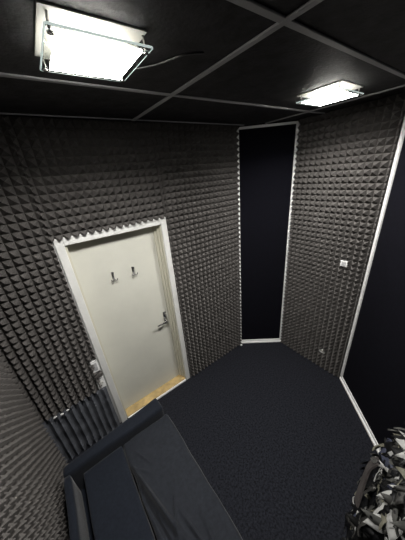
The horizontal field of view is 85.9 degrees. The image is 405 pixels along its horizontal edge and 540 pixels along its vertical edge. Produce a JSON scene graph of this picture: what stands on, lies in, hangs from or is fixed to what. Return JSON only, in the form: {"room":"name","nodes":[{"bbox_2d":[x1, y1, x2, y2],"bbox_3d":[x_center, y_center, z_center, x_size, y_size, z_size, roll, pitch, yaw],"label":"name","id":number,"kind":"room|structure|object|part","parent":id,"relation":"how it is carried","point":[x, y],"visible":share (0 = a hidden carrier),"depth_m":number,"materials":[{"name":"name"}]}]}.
{"room":"studio","nodes":[
{"label":"studio","id":0,"kind":"room"},
{"bbox_2d":[3,117,121,422],"bbox_3d":[-0.528,0.178,2.196,2.446,2.800,0.140,-21,29,-31],"label":"wall","id":1,"kind":"structure","parent":0,"point":[96,358],"depth_m":1.96,"materials":[{"name":"grey paint"}]},
{"bbox_2d":[0,114,98,423],"bbox_3d":[-1.246,0.220,1.513,0.569,2.194,0.060,-21,29,-31],"label":"foam","id":2,"kind":"object","parent":1,"relation":"attached to","point":[45,344],"visible":0.98,"depth_m":1.57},
{"bbox_2d":[42,386,119,462],"bbox_3d":[-1.133,1.494,2.090,0.561,0.600,0.057,-21,29,-31],"label":"radiator","id":3,"kind":"object","parent":1,"relation":"attached to","point":[85,422],"visible":0.88,"depth_m":2.08,"materials":[{"name":"grey metal"}]},
{"bbox_2d":[3,115,166,241],"bbox_3d":[-0.718,-0.669,1.590,0.902,0.732,0.060,-21,29,-31],"label":"foam","id":4,"kind":"object","parent":1,"relation":"attached to","point":[84,176],"visible":0.99,"depth_m":1.53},
{"bbox_2d":[90,360,99,372],"bbox_3d":[-0.982,0.881,1.989,0.056,0.130,0.014,-21,29,-31],"label":"light switch","id":5,"kind":"object","parent":1,"relation":"attached to","point":[94,362],"visible":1,"depth_m":1.98,"materials":[{"name":"white plastic"}]},
{"bbox_2d":[90,365,102,387],"bbox_3d":[-0.971,0.983,2.031,0.076,0.315,0.043,-21,29,-31],"label":"foam","id":6,"kind":"object","parent":1,"relation":"attached to","point":[99,374],"visible":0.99,"depth_m":2.02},
{"bbox_2d":[96,376,105,388],"bbox_3d":[-0.967,1.076,2.075,0.068,0.130,0.015,-21,29,-31],"label":"wall socket","id":7,"kind":"object","parent":1,"relation":"attached to","point":[102,381],"visible":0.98,"depth_m":2.07,"materials":[{"name":"white plastic"}]},
{"bbox_2d":[53,217,189,422],"bbox_3d":[-0.650,0.572,2.232,0.890,2.075,0.164,-21,29,-31],"label":"door","id":8,"kind":"structure","parent":1,"relation":"in","point":[121,280],"depth_m":2.13,"materials":[{"name":"beige paint"}]},
{"bbox_2d":[152,122,241,376],"bbox_3d":[0.097,-0.010,2.481,0.912,2.800,0.060,-21,29,-31],"label":"foam","id":9,"kind":"object","parent":1,"relation":"attached to","point":[198,164],"visible":0.98,"depth_m":2.28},
{"bbox_2d":[0,0,404,125],"bbox_3d":[0.482,-0.717,0.501,2.877,0.050,3.095,-21,29,-31],"label":"ceiling","id":10,"kind":"structure","parent":0,"point":[288,63],"depth_m":0.85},
{"bbox_2d":[34,0,203,81],"bbox_3d":[-0.250,-0.695,0.719,0.494,0.046,0.274,-21,29,-31],"label":"ceiling lamp","id":11,"kind":"object","parent":10,"relation":"attached to","point":[68,41],"visible":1,"depth_m":0.61,"materials":[{"name":"white glass"}]},
{"bbox_3d":[-0.335,-0.649,0.670,0.268,0.005,0.268,-21,29,-31],"label":"glass plate","id":12,"kind":"part","parent":11,"relation":"part of","materials":[{"name":"white glass"}]},
{"bbox_2d":[0,72,324,113],"bbox_3d":[-0.063,-0.953,1.201,2.867,0.006,0.024,-21,29,-31],"label":"trim","id":13,"kind":"structure","parent":10,"relation":"attached to","point":[8,75],"depth_m":1.01,"materials":[{"name":"grey metal"}]},
{"bbox_2d":[131,0,322,120],"bbox_3d":[0.321,-0.680,0.524,0.026,0.007,2.780,-21,29,-31],"label":"trim","id":14,"kind":"structure","parent":10,"relation":"attached to","point":[310,4],"depth_m":0.74,"materials":[{"name":"grey metal"}]},
{"bbox_2d":[227,0,404,78],"bbox_3d":[0.311,-0.749,0.676,2.802,0.006,0.026,-21,29,-31],"label":"trim","id":15,"kind":"structure","parent":10,"relation":"attached to","point":[251,5],"depth_m":0.69,"materials":[{"name":"grey metal"}]},
{"bbox_2d":[296,80,363,106],"bbox_3d":[0.776,-1.068,1.332,0.277,0.046,0.274,-21,29,-31],"label":"ceiling lamp","id":16,"kind":"object","parent":10,"relation":"attached to","point":[340,90],"visible":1,"depth_m":1.29,"materials":[{"name":"white glass"}]},
{"bbox_3d":[0.779,-1.056,1.338,0.268,0.005,0.268,-21,29,-31],"label":"glass plate","id":17,"kind":"part","parent":16,"relation":"part of","materials":[{"name":"white glass"}]},
{"bbox_2d":[67,342,377,539],"bbox_3d":[0.722,1.874,1.677,2.877,0.060,3.095,-21,29,-31],"label":"floor","id":18,"kind":"structure","parent":0,"point":[279,438],"depth_m":2.11,"materials":[{"name":"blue carpet"}]},
{"bbox_2d":[63,398,242,539],"bbox_3d":[-0.087,1.869,1.167,0.848,0.504,2.196,-21,29,-31],"label":"sofa","id":19,"kind":"object","parent":18,"relation":"on","point":[141,480],"visible":1,"depth_m":1.54,"materials":[{"name":"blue fabric"}]},
{"bbox_3d":[-0.406,1.964,0.957,0.062,0.447,1.899,-21,29,-31],"label":"backrest","id":20,"kind":"part","parent":19,"relation":"part of","materials":[{"name":"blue fabric"}]},
{"bbox_3d":[-0.708,1.552,1.919,0.815,0.444,0.147,-21,29,-31],"label":"armrest","id":21,"kind":"part","parent":19,"relation":"part of","materials":[{"name":"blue fabric"}]},
{"bbox_2d":[84,446,155,539],"bbox_3d":[-0.235,1.859,1.070,0.308,0.196,1.882,-21,29,-31],"label":"seat cushion","id":22,"kind":"object","parent":19,"relation":"on","point":[118,509],"depth_m":1.51,"materials":[{"name":"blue fabric"}]},
{"bbox_2d":[123,414,242,539],"bbox_3d":[0.059,1.730,1.252,0.439,0.262,1.882,-21,29,-31],"label":"seat cushion","id":23,"kind":"object","parent":19,"relation":"on","point":[176,501],"depth_m":1.54,"materials":[{"name":"fabric"}]},
{"bbox_2d":[341,421,404,539],"bbox_3d":[1.153,1.449,1.359,0.590,0.895,0.980,-1,25,8],"label":"blanket","id":24,"kind":"object","parent":18,"relation":"on","point":[378,502],"visible":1,"depth_m":1.27,"materials":[{"name":"multicoloured fabric"}]},
{"bbox_2d":[236,120,298,137],"bbox_3d":[0.760,-0.198,2.760,0.614,2.800,0.080,-4,24,4],"label":"wall","id":25,"kind":"structure","parent":0,"point":[290,120],"depth_m":2.15,"materials":[{"name":"white paint"}]},
{"bbox_2d":[0,113,243,125],"bbox_3d":[-0.543,-1.057,1.527,2.375,0.006,0.014,-21,29,-31],"label":"trim","id":26,"kind":"structure","parent":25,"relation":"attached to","point":[0,113],"depth_m":1.44,"materials":[{"name":"grey metal"}]},
{"bbox_2d":[241,338,280,342],"bbox_3d":[0.874,1.067,3.277,0.614,0.060,0.022,-4,24,4],"label":"baseboard","id":27,"kind":"structure","parent":25,"relation":"attached to","point":[274,339],"depth_m":3.27,"materials":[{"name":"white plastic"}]},
{"bbox_2d":[237,121,298,339],"bbox_3d":[0.756,-0.198,2.704,0.608,2.728,0.020,-4,24,4],"label":"fabric panel","id":28,"kind":"object","parent":25,"relation":"attached to","point":[267,154],"visible":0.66,"depth_m":2.53,"materials":[{"name":"black fabric"}]},
{"bbox_2d":[265,85,404,123],"bbox_3d":[1.003,-1.254,1.649,0.024,0.007,1.295,-21,29,-31],"label":"trim","id":29,"kind":"structure","parent":25,"relation":"attached to","point":[401,85],"depth_m":1.60,"materials":[{"name":"grey metal"}]},
{"bbox_2d":[281,114,404,376],"bbox_3d":[1.348,-0.091,2.405,0.080,2.800,0.848,-21,29,-31],"label":"wall","id":30,"kind":"structure","parent":0,"point":[404,114],"depth_m":2.04,"materials":[{"name":"grey paint"}]},
{"bbox_2d":[280,92,404,377],"bbox_3d":[1.292,-0.069,2.368,0.060,2.800,0.802,-21,29,-31],"label":"foam","id":31,"kind":"object","parent":30,"relation":"attached to","point":[345,157],"visible":1,"depth_m":2.14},
{"bbox_2d":[340,260,347,266],"bbox_3d":[1.408,-0.063,2.169,0.014,0.062,0.062,-21,29,-31],"label":"light switch","id":32,"kind":"object","parent":31,"relation":"attached to","point":[343,263],"visible":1,"depth_m":2.16,"materials":[{"name":"white plastic"}]},
{"bbox_3d":[-0.625,1.010,0.382,0.080,2.800,3.235,-21,29,-31],"label":"wall","id":33,"kind":"structure","parent":0,"visible":0},
{"bbox_2d":[0,357,69,539],"bbox_3d":[-0.514,1.015,0.350,0.060,2.800,3.013,-21,29,-31],"label":"foam","id":34,"kind":"object","parent":33,"relation":"attached to","point":[33,506],"visible":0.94,"depth_m":1.33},
{"bbox_3d":[1.484,0.464,1.156,1.440,2.800,1.513,-21,29,-31],"label":"wall","id":35,"kind":"structure","parent":0,"visible":0},
{"bbox_2d":[339,376,380,452],"bbox_3d":[1.547,1.707,1.728,0.022,0.062,2.009,-1,25,8],"label":"baseboard","id":36,"kind":"structure","parent":35,"relation":"attached to","point":[374,441],"depth_m":2.22,"materials":[{"name":"white plastic"}]},
{"bbox_2d":[340,118,404,443],"bbox_3d":[1.431,0.442,1.157,0.022,2.728,1.993,-1,25,8],"label":"fabric panel","id":37,"kind":"object","parent":35,"relation":"attached to","point":[373,368],"visible":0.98,"depth_m":1.83,"materials":[{"name":"black fabric"}]}
]}

